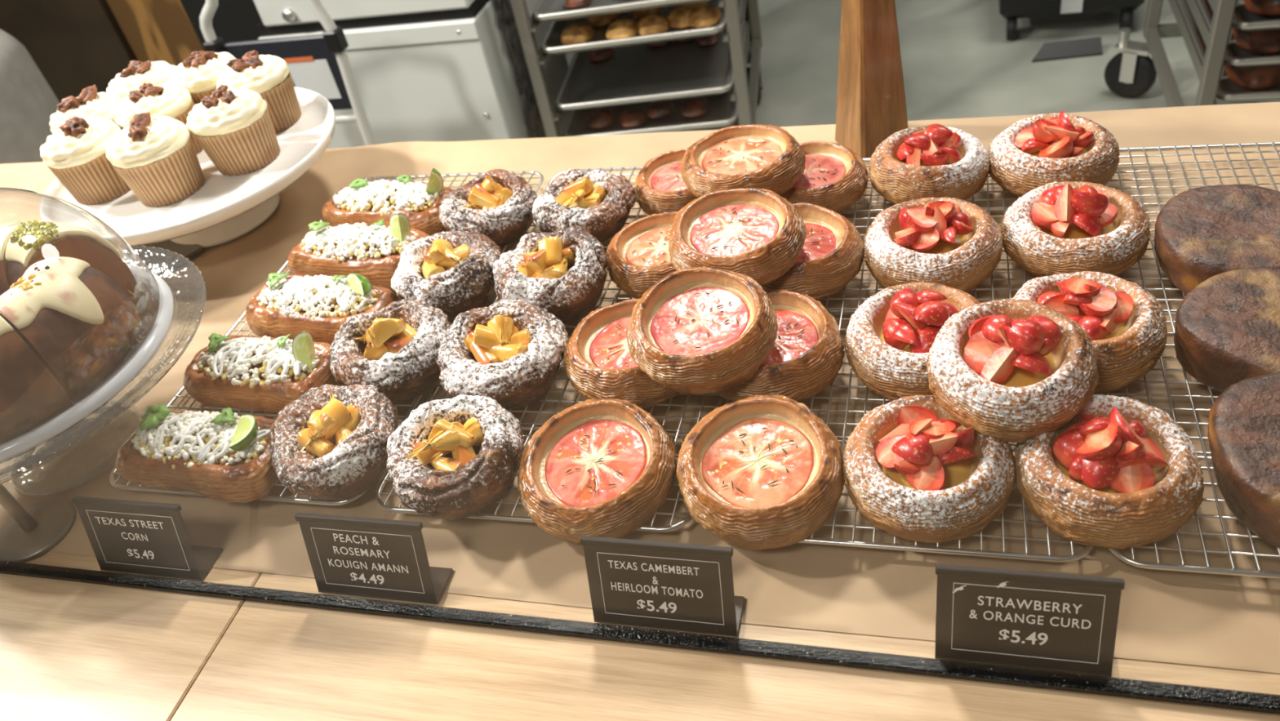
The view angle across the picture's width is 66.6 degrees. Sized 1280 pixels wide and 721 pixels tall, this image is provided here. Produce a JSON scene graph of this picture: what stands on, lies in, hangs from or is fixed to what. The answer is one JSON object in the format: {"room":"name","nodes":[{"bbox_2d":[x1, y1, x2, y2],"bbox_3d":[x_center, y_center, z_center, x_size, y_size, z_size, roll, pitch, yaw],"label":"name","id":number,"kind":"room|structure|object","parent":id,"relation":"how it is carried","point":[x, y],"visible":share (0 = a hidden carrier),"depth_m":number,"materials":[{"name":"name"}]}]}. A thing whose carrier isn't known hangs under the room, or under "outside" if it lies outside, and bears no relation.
{"room":"food shop","nodes":[
{"label":"food shop","id":0,"kind":"room"},
{"bbox_2d":[633,148,697,215],"bbox_3d":[0.042,-0.170,0.928,0.099,0.032,0.101,27,54,38],"label":"pastry","id":1,"kind":"object","parent":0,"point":[660,187],"visible":0.56,"depth_m":0.92,"materials":[{"name":"food"}]},
{"bbox_2d":[565,0,1279,131],"bbox_3d":[-0.292,-0.071,2.479,10.000,0.100,8.500,1,42,17],"label":"floor","id":2,"kind":"structure","parent":0,"point":[958,60],"depth_m":3.06,"materials":[{"name":"concrete"}]},
{"bbox_2d":[0,29,60,164],"bbox_3d":[-1.408,-0.326,2.248,0.377,0.970,0.374,17,48,31],"label":"cloth cover","id":3,"kind":"object","parent":2,"relation":"on","point":[28,102],"visible":0.1,"depth_m":2.03,"materials":[{"name":"grey fabric"}]},
{"bbox_2d":[0,0,138,102],"bbox_3d":[-2.704,-1.482,3.004,2.020,2.200,0.040,1,42,17],"label":"trim","id":4,"kind":"structure","parent":2,"relation":"on","point":[76,46],"depth_m":3.12,"materials":[{"name":"wood"}]},
{"bbox_2d":[106,0,204,66],"bbox_3d":[-1.518,-1.469,2.660,0.430,2.200,0.040,1,42,17],"label":"wooden post","id":5,"kind":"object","parent":2,"relation":"on","point":[155,30],"depth_m":3.03,"materials":[{"name":"brown wood"}]},
{"bbox_2d":[179,0,262,51],"bbox_3d":[-1.018,-0.938,2.822,0.295,1.020,0.400,1,42,17],"label":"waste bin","id":6,"kind":"object","parent":2,"relation":"on","point":[233,20],"visible":0.03,"depth_m":2.60,"materials":[{"name":"black plastic"}]},
{"bbox_2d":[199,0,376,145],"bbox_3d":[-0.765,-0.519,2.289,0.351,0.868,0.038,1,42,17],"label":"step ladder","id":7,"kind":"object","parent":2,"relation":"on","point":[320,64],"visible":0.34,"depth_m":2.15,"materials":[{"name":"white"}]},
{"bbox_2d":[253,0,571,148],"bbox_3d":[-0.596,-0.863,2.617,0.605,0.860,0.518,1,42,17],"label":"cabinet","id":8,"kind":"object","parent":2,"relation":"on","point":[424,70],"visible":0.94,"depth_m":2.41,"materials":[{"name":"metal"}]},
{"bbox_2d":[510,0,763,137],"bbox_3d":[-0.022,-1.085,2.499,0.561,1.299,0.782,-3,41,12],"label":"rack","id":9,"kind":"object","parent":2,"relation":"on","point":[746,91],"visible":0.22,"depth_m":2.42,"materials":[{"name":"silver metal"}]},
{"bbox_2d":[493,0,546,137],"bbox_3d":[-0.299,-0.744,2.473,0.026,0.620,0.091,15,47,30],"label":"post","id":10,"kind":"object","parent":9,"relation":"hanging from","point":[534,123],"visible":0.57,"depth_m":2.47,"materials":[{"name":"metal"}]},
{"bbox_2d":[533,0,709,21],"bbox_3d":[0.003,-1.036,2.531,0.459,0.028,0.642,-3,41,12],"label":"sheet pan","id":11,"kind":"object","parent":9,"relation":"on","point":[545,10],"visible":1,"depth_m":2.32,"materials":[{"name":"silver metal"}]},
{"bbox_2d":[564,0,592,8],"bbox_3d":[-0.150,-0.890,2.390,0.070,0.035,0.073,-7,40,8],"label":"pastry","id":12,"kind":"object","parent":11,"relation":"on","point":[569,3],"visible":1,"depth_m":2.37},
{"bbox_2d":[541,0,727,53],"bbox_3d":[0.018,-0.974,2.584,0.459,0.028,0.642,-3,41,12],"label":"sheet pan","id":13,"kind":"object","parent":9,"relation":"on","point":[552,43],"visible":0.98,"depth_m":2.38,"materials":[{"name":"silver metal"}]},
{"bbox_2d":[560,22,593,44],"bbox_3d":[-0.158,-0.816,2.433,0.083,0.040,0.080,-7,40,7],"label":"pastry","id":14,"kind":"object","parent":13,"relation":"on","point":[575,33],"visible":0.91,"depth_m":2.41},
{"bbox_2d":[586,13,617,26],"bbox_3d":[-0.098,-0.882,2.493,0.084,0.041,0.082,-8,40,7],"label":"pastry","id":15,"kind":"object","parent":13,"relation":"on","point":[602,20],"visible":0.54,"depth_m":2.47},
{"bbox_2d":[605,18,638,39],"bbox_3d":[-0.044,-0.816,2.400,0.080,0.042,0.079,0,42,16],"label":"pastry","id":16,"kind":"object","parent":13,"relation":"on","point":[623,28],"visible":0.82,"depth_m":2.38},
{"bbox_2d":[633,6,662,21],"bbox_3d":[0.019,-0.890,2.470,0.077,0.042,0.082,-10,40,4],"label":"pastry","id":17,"kind":"object","parent":13,"relation":"on","point":[637,15],"visible":0.35,"depth_m":2.44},
{"bbox_2d":[637,13,669,35],"bbox_3d":[0.030,-0.825,2.392,0.080,0.039,0.075,-11,40,3],"label":"pastry","id":18,"kind":"object","parent":13,"relation":"on","point":[652,24],"visible":0.89,"depth_m":2.37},
{"bbox_2d":[666,6,694,28],"bbox_3d":[0.104,-0.844,2.391,0.088,0.042,0.080,-2,41,13],"label":"pastry","id":19,"kind":"object","parent":13,"relation":"on","point":[677,18],"visible":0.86,"depth_m":2.37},
{"bbox_2d":[674,0,707,8],"bbox_3d":[0.127,-0.903,2.454,0.084,0.042,0.077,-2,41,13],"label":"pastry","id":20,"kind":"object","parent":13,"relation":"on","point":[700,3],"visible":0.27,"depth_m":2.42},
{"bbox_2d":[688,4,721,28],"bbox_3d":[0.154,-0.839,2.372,0.084,0.042,0.084,-3,41,12],"label":"pastry","id":21,"kind":"object","parent":13,"relation":"on","point":[704,15],"visible":0.96,"depth_m":2.35,"materials":[{"name":"food"}]},
{"bbox_2d":[555,0,743,110],"bbox_3d":[0.045,-0.860,2.681,0.459,0.028,0.642,-3,41,12],"label":"sheet pan","id":22,"kind":"object","parent":9,"relation":"on","point":[638,73],"visible":0.62,"depth_m":2.58,"materials":[{"name":"silver metal"}]},
{"bbox_2d":[587,47,614,62],"bbox_3d":[-0.109,-0.856,2.709,0.077,0.034,0.073,-8,40,6],"label":"pastry","id":23,"kind":"object","parent":22,"relation":"on","point":[598,55],"visible":0.73,"depth_m":2.69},
{"bbox_2d":[644,40,671,47],"bbox_3d":[0.049,-0.897,2.713,0.075,0.035,0.072,-4,40,11],"label":"pastry","id":24,"kind":"object","parent":22,"relation":"on","point":[663,43],"visible":0.41,"depth_m":2.69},
{"bbox_2d":[671,37,693,42],"bbox_3d":[0.117,-0.908,2.709,0.077,0.032,0.068,4,43,20],"label":"pastry","id":25,"kind":"object","parent":22,"relation":"on","point":[682,40],"visible":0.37,"depth_m":2.69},
{"bbox_2d":[695,31,719,46],"bbox_3d":[0.184,-0.884,2.661,0.064,0.034,0.076,-8,40,6],"label":"pastry","id":26,"kind":"object","parent":22,"relation":"on","point":[704,41],"visible":0.66,"depth_m":2.64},
{"bbox_2d":[563,20,746,137],"bbox_3d":[0.061,-0.792,2.738,0.459,0.028,0.642,-3,41,12],"label":"sheet pan","id":27,"kind":"object","parent":9,"relation":"on","point":[722,112],"visible":0.36,"depth_m":2.58,"materials":[{"name":"silver metal"}]},
{"bbox_2d":[586,109,614,128],"bbox_3d":[-0.107,-0.646,2.600,0.077,0.036,0.077,0,41,16],"label":"pastry","id":28,"kind":"object","parent":27,"relation":"on","point":[602,118],"visible":1,"depth_m":2.58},
{"bbox_2d":[619,109,645,127],"bbox_3d":[-0.019,-0.642,2.575,0.069,0.032,0.073,-3,41,13],"label":"pastry","id":29,"kind":"object","parent":27,"relation":"on","point":[636,117],"visible":1,"depth_m":2.56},
{"bbox_2d":[645,100,674,118],"bbox_3d":[0.052,-0.668,2.582,0.076,0.037,0.072,-7,40,7],"label":"pastry","id":30,"kind":"object","parent":27,"relation":"on","point":[659,108],"visible":0.98,"depth_m":2.56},
{"bbox_2d":[680,98,708,117],"bbox_3d":[0.142,-0.664,2.557,0.074,0.032,0.077,-4,41,11],"label":"pastry","id":31,"kind":"object","parent":27,"relation":"on","point":[697,107],"visible":1,"depth_m":2.54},
{"bbox_2d":[744,1,763,89],"bbox_3d":[0.049,-1.375,2.821,0.490,1.300,0.010,1,42,17],"label":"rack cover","id":32,"kind":"object","parent":2,"relation":"on","point":[746,18],"visible":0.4,"depth_m":3.01,"materials":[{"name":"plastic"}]},
{"bbox_2d":[1031,36,1102,62],"bbox_3d":[1.292,-0.942,2.955,0.200,0.040,0.040,-3,41,13],"label":"dustpan","id":33,"kind":"object","parent":2,"relation":"on","point":[1083,47],"visible":1,"depth_m":2.95,"materials":[{"name":"black plastic"}]},
{"bbox_2d":[998,0,1144,39],"bbox_3d":[1.347,-1.293,3.056,0.440,0.420,0.445,1,42,17],"label":"cart","id":34,"kind":"object","parent":2,"relation":"on","point":[1011,11],"visible":0.98,"depth_m":2.98,"materials":[{"name":"black plastic"}]},
{"bbox_2d":[1104,0,1244,106],"bbox_3d":[1.412,-1.006,2.009,0.626,1.299,0.738,1,42,17],"label":"rack","id":35,"kind":"object","parent":2,"relation":"on","point":[1131,73],"visible":0.55,"depth_m":2.40,"materials":[{"name":"silver metal"}]},
{"bbox_2d":[1175,0,1279,101],"bbox_3d":[1.492,-0.744,2.189,0.459,0.028,0.642,1,42,17],"label":"sheet pan","id":36,"kind":"object","parent":35,"relation":"on","point":[1227,90],"visible":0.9,"depth_m":2.08,"materials":[{"name":"silver metal"}]},
{"bbox_2d":[1222,62,1279,89],"bbox_3d":[1.299,-0.636,2.077,0.101,0.070,0.189,-6,40,9],"label":"loaf","id":37,"kind":"object","parent":36,"relation":"on","point":[1256,77],"visible":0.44,"depth_m":2.02,"materials":[{"name":"food"}]},
{"bbox_2d":[1195,0,1279,66],"bbox_3d":[1.478,-0.802,2.140,0.459,0.028,0.642,1,42,17],"label":"sheet pan","id":38,"kind":"object","parent":35,"relation":"on","point":[1235,55],"visible":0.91,"depth_m":2.01,"materials":[{"name":"silver metal"}]},
{"bbox_2d":[1231,26,1279,54],"bbox_3d":[1.284,-0.698,2.031,0.107,0.073,0.185,0,41,15],"label":"loaf","id":39,"kind":"object","parent":38,"relation":"on","point":[1259,42],"visible":0.4,"depth_m":1.98,"materials":[{"name":"food"}]},
{"bbox_2d":[1231,4,1279,31],"bbox_3d":[1.465,-0.859,2.092,0.459,0.028,0.642,1,42,17],"label":"sheet pan","id":40,"kind":"object","parent":35,"relation":"on","point":[1243,19],"visible":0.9,"depth_m":1.93,"materials":[{"name":"silver metal"}]},
{"bbox_2d":[1242,0,1279,16],"bbox_3d":[1.274,-0.758,1.989,0.100,0.068,0.199,-5,40,10],"label":"loaf","id":41,"kind":"object","parent":40,"relation":"on","point":[1260,7],"visible":0.96,"depth_m":1.94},
{"bbox_3d":[-0.239,0.404,1.137,3.700,0.879,0.880,1,42,17],"label":"countertop","id":42,"kind":"structure","parent":2,"relation":"on","visible":0},
{"bbox_2d":[0,551,262,720],"bbox_3d":[-1.166,0.057,1.080,1.946,0.040,0.968,1,42,17],"label":"countertop","id":43,"kind":"structure","parent":42,"relation":"on","point":[70,651],"depth_m":0.67,"materials":[{"name":"wood"}]},
{"bbox_2d":[71,496,223,580],"bbox_3d":[-0.356,0.124,0.696,0.092,0.060,0.028,1,42,17],"label":"price sign","id":44,"kind":"object","parent":43,"relation":"on","point":[124,535],"visible":1,"depth_m":0.69,"materials":[{"name":"black plastic"}]},
{"bbox_2d":[0,102,1279,673],"bbox_3d":[-0.299,-0.080,0.905,3.500,0.081,0.630,1,42,17],"label":"display counter","id":45,"kind":"object","parent":43,"relation":"on","point":[1172,616],"depth_m":0.73,"materials":[{"name":"wood"}]},
{"bbox_2d":[0,244,206,495],"bbox_3d":[-0.490,0.036,0.801,0.314,0.101,0.314,-37,45,-26],"label":"glass cake stand","id":46,"kind":"object","parent":45,"relation":"on","point":[135,400],"visible":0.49,"depth_m":0.72,"materials":[{"name":"glass"}]},
{"bbox_2d":[0,186,173,462],"bbox_3d":[-0.512,-0.059,0.720,0.258,0.165,0.258,-13,40,1],"label":"glass dome","id":47,"kind":"object","parent":46,"relation":"on","point":[153,304],"visible":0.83,"depth_m":0.74,"materials":[{"name":"glass"}]},
{"bbox_3d":[-0.496,0.009,0.778,0.224,0.001,0.224,1,42,17],"label":"paper liner","id":48,"kind":"object","parent":46,"relation":"on","visible":0},
{"bbox_2d":[0,220,31,295],"bbox_3d":[-0.530,-0.067,0.804,0.092,0.092,0.092,1,42,17],"label":"cake slice","id":49,"kind":"object","parent":48,"relation":"on","point":[6,229],"visible":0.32,"depth_m":0.76,"materials":[{"name":"food"}]},
{"bbox_2d":[0,315,72,440],"bbox_3d":[-0.464,0.017,0.687,0.095,0.092,0.094,1,42,17],"label":"cake slice","id":50,"kind":"object","parent":48,"relation":"on","point":[30,395],"visible":1,"depth_m":0.68,"materials":[{"name":"food"}]},
{"bbox_2d":[0,256,142,402],"bbox_3d":[-0.432,-0.023,0.726,0.080,0.093,0.088,1,42,17],"label":"cake slice","id":51,"kind":"object","parent":48,"relation":"on","point":[73,316],"visible":0.94,"depth_m":0.70,"materials":[{"name":"food"}]},
{"bbox_2d":[5,220,137,304],"bbox_3d":[-0.454,-0.069,0.784,0.064,0.094,0.081,1,42,17],"label":"cake slice","id":52,"kind":"object","parent":48,"relation":"on","point":[33,242],"visible":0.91,"depth_m":0.76,"materials":[{"name":"food"}]},
{"bbox_2d":[123,240,204,276],"bbox_3d":[-0.522,-0.120,1.069,0.060,0.006,0.090,-38,46,-27],"label":"tray","id":53,"kind":"object","parent":45,"relation":"on","point":[159,261],"visible":0.58,"depth_m":1.05,"materials":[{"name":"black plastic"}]},
{"bbox_2d":[39,86,335,247],"bbox_3d":[-0.482,-0.194,1.085,0.320,0.081,0.320,1,42,17],"label":"cake stand","id":54,"kind":"object","parent":45,"relation":"on","point":[225,208],"visible":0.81,"depth_m":1.02,"materials":[{"name":"white"}]},
{"bbox_2d":[40,115,130,204],"bbox_3d":[-0.588,-0.218,1.038,0.082,0.084,0.084,1,42,17],"label":"cupcake","id":55,"kind":"object","parent":54,"relation":"on","point":[75,153],"visible":0.85,"depth_m":1.01,"materials":[{"name":"food"}]},
{"bbox_2d":[48,84,122,133],"bbox_3d":[-0.614,-0.262,1.097,0.082,0.082,0.083,-21,40,-9],"label":"cupcake","id":56,"kind":"object","parent":54,"relation":"on","point":[89,104],"visible":0.38,"depth_m":1.07,"materials":[{"name":"food"}]},
{"bbox_2d":[106,60,177,97],"bbox_3d":[-0.575,-0.312,1.147,0.083,0.079,0.082,-11,40,3],"label":"cupcake","id":57,"kind":"object","parent":54,"relation":"on","point":[137,73],"visible":0.36,"depth_m":1.12,"materials":[{"name":"food"}]},
{"bbox_2d":[105,111,204,207],"bbox_3d":[-0.501,-0.212,1.007,0.083,0.082,0.082,-33,43,-22],"label":"cupcake","id":58,"kind":"object","parent":54,"relation":"on","point":[157,157],"visible":1,"depth_m":0.98,"materials":[{"name":"food"}]},
{"bbox_2d":[114,82,202,154],"bbox_3d":[-0.532,-0.267,1.082,0.083,0.080,0.082,-18,40,-5],"label":"cupcake","id":59,"kind":"object","parent":54,"relation":"on","point":[174,101],"visible":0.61,"depth_m":1.05,"materials":[{"name":"food"}]},
{"bbox_2d":[168,50,235,105],"bbox_3d":[-0.498,-0.319,1.134,0.082,0.080,0.082,-28,42,-17],"label":"cupcake","id":60,"kind":"object","parent":54,"relation":"on","point":[199,73],"visible":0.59,"depth_m":1.10,"materials":[{"name":"food"}]},
{"bbox_2d":[186,84,279,176],"bbox_3d":[-0.430,-0.247,1.031,0.082,0.080,0.083,-22,40,-11],"label":"cupcake","id":61,"kind":"object","parent":54,"relation":"on","point":[234,127],"visible":1,"depth_m":1.01,"materials":[{"name":"food"}]},
{"bbox_2d":[216,50,301,133],"bbox_3d":[-0.430,-0.303,1.096,0.081,0.080,0.083,-5,40,10],"label":"cupcake","id":62,"kind":"object","parent":54,"relation":"on","point":[268,76],"visible":0.78,"depth_m":1.07,"materials":[{"name":"food"}]},
{"bbox_2d":[109,170,544,505],"bbox_3d":[-0.261,-0.047,0.903,0.235,0.014,0.463,1,42,17],"label":"cooling rack","id":63,"kind":"object","parent":45,"relation":"on","point":[112,477],"visible":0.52,"depth_m":0.81,"materials":[{"name":"silver metal"}]},
{"bbox_2d":[115,403,279,502],"bbox_3d":[-0.336,0.063,0.746,0.148,0.047,0.075,5,43,21],"label":"pastry","id":64,"kind":"object","parent":63,"relation":"on","point":[225,455],"visible":0.97,"depth_m":0.72,"materials":[{"name":"food"}]},
{"bbox_2d":[182,330,344,413],"bbox_3d":[-0.317,-0.001,0.806,0.147,0.060,0.074,5,43,21],"label":"pastry","id":65,"kind":"object","parent":63,"relation":"on","point":[267,374],"visible":0.92,"depth_m":0.79,"materials":[{"name":"food"}]},
{"bbox_2d":[245,272,399,344],"bbox_3d":[-0.286,-0.053,0.866,0.147,0.051,0.077,6,43,22],"label":"pastry","id":66,"kind":"object","parent":63,"relation":"on","point":[287,304],"visible":0.89,"depth_m":0.85,"materials":[{"name":"food"}]},
{"bbox_2d":[269,383,398,500],"bbox_3d":[-0.226,0.057,0.722,0.097,0.054,0.101,-16,40,-3],"label":"pastry","id":67,"kind":"object","parent":63,"relation":"on","point":[330,442],"visible":0.97,"depth_m":0.70,"materials":[{"name":"food"}]},
{"bbox_2d":[287,213,429,288],"bbox_3d":[-0.270,-0.113,0.925,0.150,0.060,0.076,5,43,21],"label":"pastry","id":68,"kind":"object","parent":63,"relation":"on","point":[373,252],"visible":0.81,"depth_m":0.91,"materials":[{"name":"food"}]},
{"bbox_2d":[320,168,453,235],"bbox_3d":[-0.257,-0.165,0.983,0.150,0.059,0.073,5,43,21],"label":"pastry","id":69,"kind":"object","parent":63,"relation":"on","point":[360,202],"visible":0.86,"depth_m":0.97,"materials":[{"name":"food"}]},
{"bbox_2d":[328,298,450,404],"bbox_3d":[-0.201,-0.012,0.784,0.099,0.064,0.098,-10,40,3],"label":"pastry","id":70,"kind":"object","parent":63,"relation":"on","point":[393,348],"visible":0.94,"depth_m":0.76,"materials":[{"name":"food"}]},
{"bbox_2d":[391,231,502,322],"bbox_3d":[-0.168,-0.079,0.859,0.101,0.057,0.102,-29,42,-18],"label":"pastry","id":71,"kind":"object","parent":63,"relation":"on","point":[451,272],"visible":0.86,"depth_m":0.84,"materials":[{"name":"food"}]},
{"bbox_2d":[439,168,537,248],"bbox_3d":[-0.145,-0.148,0.935,0.094,0.056,0.096,1,42,17],"label":"pastry","id":72,"kind":"object","parent":63,"relation":"on","point":[497,204],"visible":0.92,"depth_m":0.92,"materials":[{"name":"food"}]},
{"bbox_2d":[375,166,724,532],"bbox_3d":[-0.027,-0.041,0.831,0.240,0.014,0.465,1,42,17],"label":"cooling rack","id":73,"kind":"object","parent":45,"relation":"on","point":[671,527],"visible":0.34,"depth_m":0.71,"materials":[{"name":"silver metal"}]},
{"bbox_2d":[386,394,524,519],"bbox_3d":[-0.128,0.066,0.683,0.097,0.056,0.098,-23,41,-12],"label":"pastry","id":74,"kind":"object","parent":73,"relation":"on","point":[456,457],"visible":1,"depth_m":0.67,"materials":[{"name":"food"}]},
{"bbox_2d":[435,298,568,408],"bbox_3d":[-0.107,-0.007,0.758,0.106,0.057,0.102,-7,40,7],"label":"pastry","id":75,"kind":"object","parent":73,"relation":"on","point":[508,352],"visible":0.95,"depth_m":0.74,"materials":[{"name":"food"}]},
{"bbox_2d":[492,225,608,324],"bbox_3d":[-0.075,-0.073,0.824,0.097,0.061,0.098,-27,42,-16],"label":"pastry","id":76,"kind":"object","parent":73,"relation":"on","point":[562,272],"visible":0.93,"depth_m":0.80,"materials":[{"name":"food"}]},
{"bbox_2d":[532,168,636,242],"bbox_3d":[-0.053,-0.147,0.913,0.097,0.050,0.096,16,48,31],"label":"pastry","id":77,"kind":"object","parent":73,"relation":"on","point":[600,202],"visible":0.85,"depth_m":0.89,"materials":[{"name":"food"}]},
{"bbox_2d":[563,298,680,408],"bbox_3d":[-0.005,-0.007,0.744,0.108,0.039,0.110,-9,40,6],"label":"pastry","id":78,"kind":"object","parent":73,"relation":"on","point":[598,362],"visible":0.44,"depth_m":0.73,"materials":[{"name":"food"}]},
{"bbox_2d":[605,211,677,298],"bbox_3d":[0.020,-0.093,0.841,0.104,0.035,0.104,-23,41,-11],"label":"pastry","id":79,"kind":"object","parent":73,"relation":"on","point":[638,255],"visible":0.55,"depth_m":0.83,"materials":[{"name":"food"}]},
{"bbox_2d":[517,397,676,543],"bbox_3d":[-0.030,0.072,0.660,0.109,0.047,0.109,-38,45,-26],"label":"pastry","id":80,"kind":"object","parent":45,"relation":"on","point":[597,467],"visible":0.98,"depth_m":0.65,"materials":[{"name":"food"}]},
{"bbox_2d":[714,288,844,402],"bbox_3d":[0.094,-0.010,0.720,0.109,0.040,0.110,-23,41,-11],"label":"pastry","id":81,"kind":"object","parent":45,"relation":"on","point":[806,357],"visible":0.56,"depth_m":0.69,"materials":[{"name":"food"}]},
{"bbox_2d":[626,266,777,394],"bbox_3d":[0.044,-0.023,0.696,0.108,0.048,0.107,19,49,33],"label":"pastry","id":82,"kind":"object","parent":81,"relation":"on","point":[697,330],"visible":1,"depth_m":0.68,"materials":[{"name":"food"}]},
{"bbox_2d":[762,202,864,300],"bbox_3d":[0.129,-0.089,0.802,0.108,0.040,0.107,23,52,36],"label":"pastry","id":83,"kind":"object","parent":45,"relation":"on","point":[831,256],"visible":0.49,"depth_m":0.77,"materials":[{"name":"food"}]},
{"bbox_2d":[668,187,806,287],"bbox_3d":[0.077,-0.098,0.778,0.110,0.042,0.109,-3,41,13],"label":"pastry","id":84,"kind":"object","parent":83,"relation":"on","point":[758,234],"visible":0.9,"depth_m":0.77,"materials":[{"name":"food"}]},
{"bbox_2d":[835,0,908,158],"bbox_3d":[0.204,-0.352,0.876,0.056,0.345,0.056,-22,40,-10],"label":"wooden post","id":85,"kind":"object","parent":45,"relation":"on","point":[871,103],"visible":0.82,"depth_m":0.92,"materials":[{"name":"brown wood"}]},
{"bbox_2d":[707,153,1093,562],"bbox_3d":[0.203,-0.036,0.761,0.241,0.014,0.465,1,42,17],"label":"cooling rack","id":86,"kind":"object","parent":45,"relation":"on","point":[1073,557],"visible":0.21,"depth_m":0.61,"materials":[{"name":"silver metal"}]},
{"bbox_2d":[675,394,844,550],"bbox_3d":[0.078,0.070,0.631,0.107,0.051,0.108,-17,40,-5],"label":"pastry","id":87,"kind":"object","parent":86,"relation":"on","point":[757,472],"visible":1,"depth_m":0.62,"materials":[{"name":"food"}]},
{"bbox_2d":[778,141,868,212],"bbox_3d":[0.157,-0.167,0.892,0.101,0.032,0.103,-36,45,-25],"label":"pastry","id":88,"kind":"object","parent":86,"relation":"on","point":[834,177],"visible":0.63,"depth_m":0.87,"materials":[{"name":"food"}]},
{"bbox_2d":[680,124,805,197],"bbox_3d":[0.091,-0.177,0.874,0.114,0.032,0.111,13,46,28],"label":"pastry","id":89,"kind":"object","parent":88,"relation":"on","point":[757,156],"visible":0.94,"depth_m":0.86,"materials":[{"name":"food"}]},
{"bbox_2d":[844,281,980,400],"bbox_3d":[0.197,-0.021,0.690,0.106,0.057,0.103,-32,43,-22],"label":"pastry","id":90,"kind":"object","parent":86,"relation":"on","point":[889,338],"visible":0.69,"depth_m":0.67,"materials":[{"name":"orange food"}]},
{"bbox_2d":[841,395,1015,542],"bbox_3d":[0.177,0.059,0.603,0.102,0.061,0.102,-21,40,-9],"label":"pastry","id":91,"kind":"object","parent":86,"relation":"on","point":[912,470],"visible":0.96,"depth_m":0.58,"materials":[{"name":"orange food"}]},
{"bbox_2d":[925,298,1098,443],"bbox_3d":[0.230,-0.002,0.604,0.099,0.065,0.099,27,54,38],"label":"pastry","id":92,"kind":"object","parent":91,"relation":"on","point":[1006,370],"visible":1,"depth_m":0.58,"materials":[{"name":"orange food"}]},
{"bbox_2d":[868,124,990,204],"bbox_3d":[0.255,-0.179,0.862,0.103,0.055,0.104,1,42,17],"label":"pastry","id":93,"kind":"object","parent":86,"relation":"on","point":[933,160],"visible":0.96,"depth_m":0.84,"materials":[{"name":"orange food"}]},
{"bbox_2d":[862,196,1003,292],"bbox_3d":[0.231,-0.099,0.772,0.106,0.057,0.107,22,51,35],"label":"pastry","id":94,"kind":"object","parent":86,"relation":"on","point":[956,243],"visible":0.97,"depth_m":0.75,"materials":[{"name":"orange food"}]},
{"bbox_2d":[987,110,1119,196],"bbox_3d":[0.355,-0.185,0.839,0.106,0.057,0.107,-18,40,-6],"label":"pastry","id":95,"kind":"object","parent":86,"relation":"on","point":[1037,151],"visible":0.93,"depth_m":0.82,"materials":[{"name":"orange food"}]},
{"bbox_2d":[1093,142,1279,578],"bbox_3d":[0.436,-0.031,0.691,0.241,0.014,0.465,1,42,17],"label":"cooling rack","id":96,"kind":"object","parent":45,"relation":"on","point":[1155,566],"visible":0.34,"depth_m":0.66,"materials":[{"name":"silver metal"}]},
{"bbox_2d":[1000,181,1151,276],"bbox_3d":[0.338,-0.111,0.756,0.108,0.059,0.109,22,51,35],"label":"pastry","id":97,"kind":"object","parent":96,"relation":"on","point":[1064,227],"visible":0.93,"depth_m":0.74,"materials":[{"name":"orange food"}]},
{"bbox_2d":[1011,271,1167,393],"bbox_3d":[0.304,-0.030,0.669,0.105,0.059,0.106,24,52,36],"label":"pastry","id":98,"kind":"object","parent":96,"relation":"on","point":[1125,323],"visible":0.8,"depth_m":0.65,"materials":[{"name":"orange food"}]},
{"bbox_2d":[1014,394,1204,549],"bbox_3d":[0.276,0.057,0.576,0.102,0.064,0.101,5,43,21],"label":"pastry","id":99,"kind":"object","parent":96,"relation":"on","point":[1123,473],"visible":0.92,"depth_m":0.55,"materials":[{"name":"orange food"}]},
{"bbox_2d":[1154,184,1279,294],"bbox_3d":[0.436,-0.084,0.712,0.110,0.042,0.112,3,42,19],"label":"round cake","id":100,"kind":"object","parent":96,"relation":"on","point":[1202,233],"visible":0.88,"depth_m":0.70,"materials":[{"name":"food"}]},
{"bbox_2d":[1173,266,1279,393],"bbox_3d":[0.412,-0.014,0.636,0.105,0.044,0.106,-31,43,-20],"label":"round cake","id":101,"kind":"object","parent":96,"relation":"on","point":[1227,327],"visible":0.92,"depth_m":0.63,"materials":[{"name":"food"}]},
{"bbox_2d":[1207,372,1279,547],"bbox_3d":[0.385,0.060,0.551,0.118,0.050,0.120,0,41,16],"label":"round cake","id":102,"kind":"object","parent":96,"relation":"on","point":[1243,432],"visible":1,"depth_m":0.55,"materials":[{"name":"food"}]},
{"bbox_2d":[0,560,1279,714],"bbox_3d":[-0.365,0.159,0.702,3.700,0.006,0.009,1,42,17],"label":"trim strip","id":103,"kind":"object","parent":43,"relation":"on","point":[1041,678],"visible":1,"depth_m":0.58,"materials":[{"name":"metal"}]},
{"bbox_2d":[170,117,1279,720],"bbox_3d":[0.605,0.096,0.543,1.754,0.040,0.968,1,42,17],"label":"countertop","id":104,"kind":"structure","parent":42,"relation":"on","point":[273,661],"depth_m":0.58,"materials":[{"name":"wood"}]},
{"bbox_2d":[294,512,453,604],"bbox_3d":[-0.178,0.127,0.643,0.092,0.060,0.028,1,42,17],"label":"price sign","id":105,"kind":"object","parent":104,"relation":"on","point":[356,556],"visible":1,"depth_m":0.64,"materials":[{"name":"black plastic"}]},
{"bbox_2d":[579,535,744,636],"bbox_3d":[0.013,0.132,0.584,0.092,0.060,0.028,1,42,17],"label":"price sign","id":106,"kind":"object","parent":104,"relation":"on","point":[657,584],"visible":1,"depth_m":0.58,"materials":[{"name":"black plastic"}]},
{"bbox_2d":[934,564,1124,676],"bbox_3d":[0.207,0.137,0.525,0.092,0.060,0.028,1,42,17],"label":"price sign","id":107,"kind":"object","parent":104,"relation":"on","point":[1068,623],"visible":1,"depth_m":0.52,"materials":[{"name":"black plastic"}]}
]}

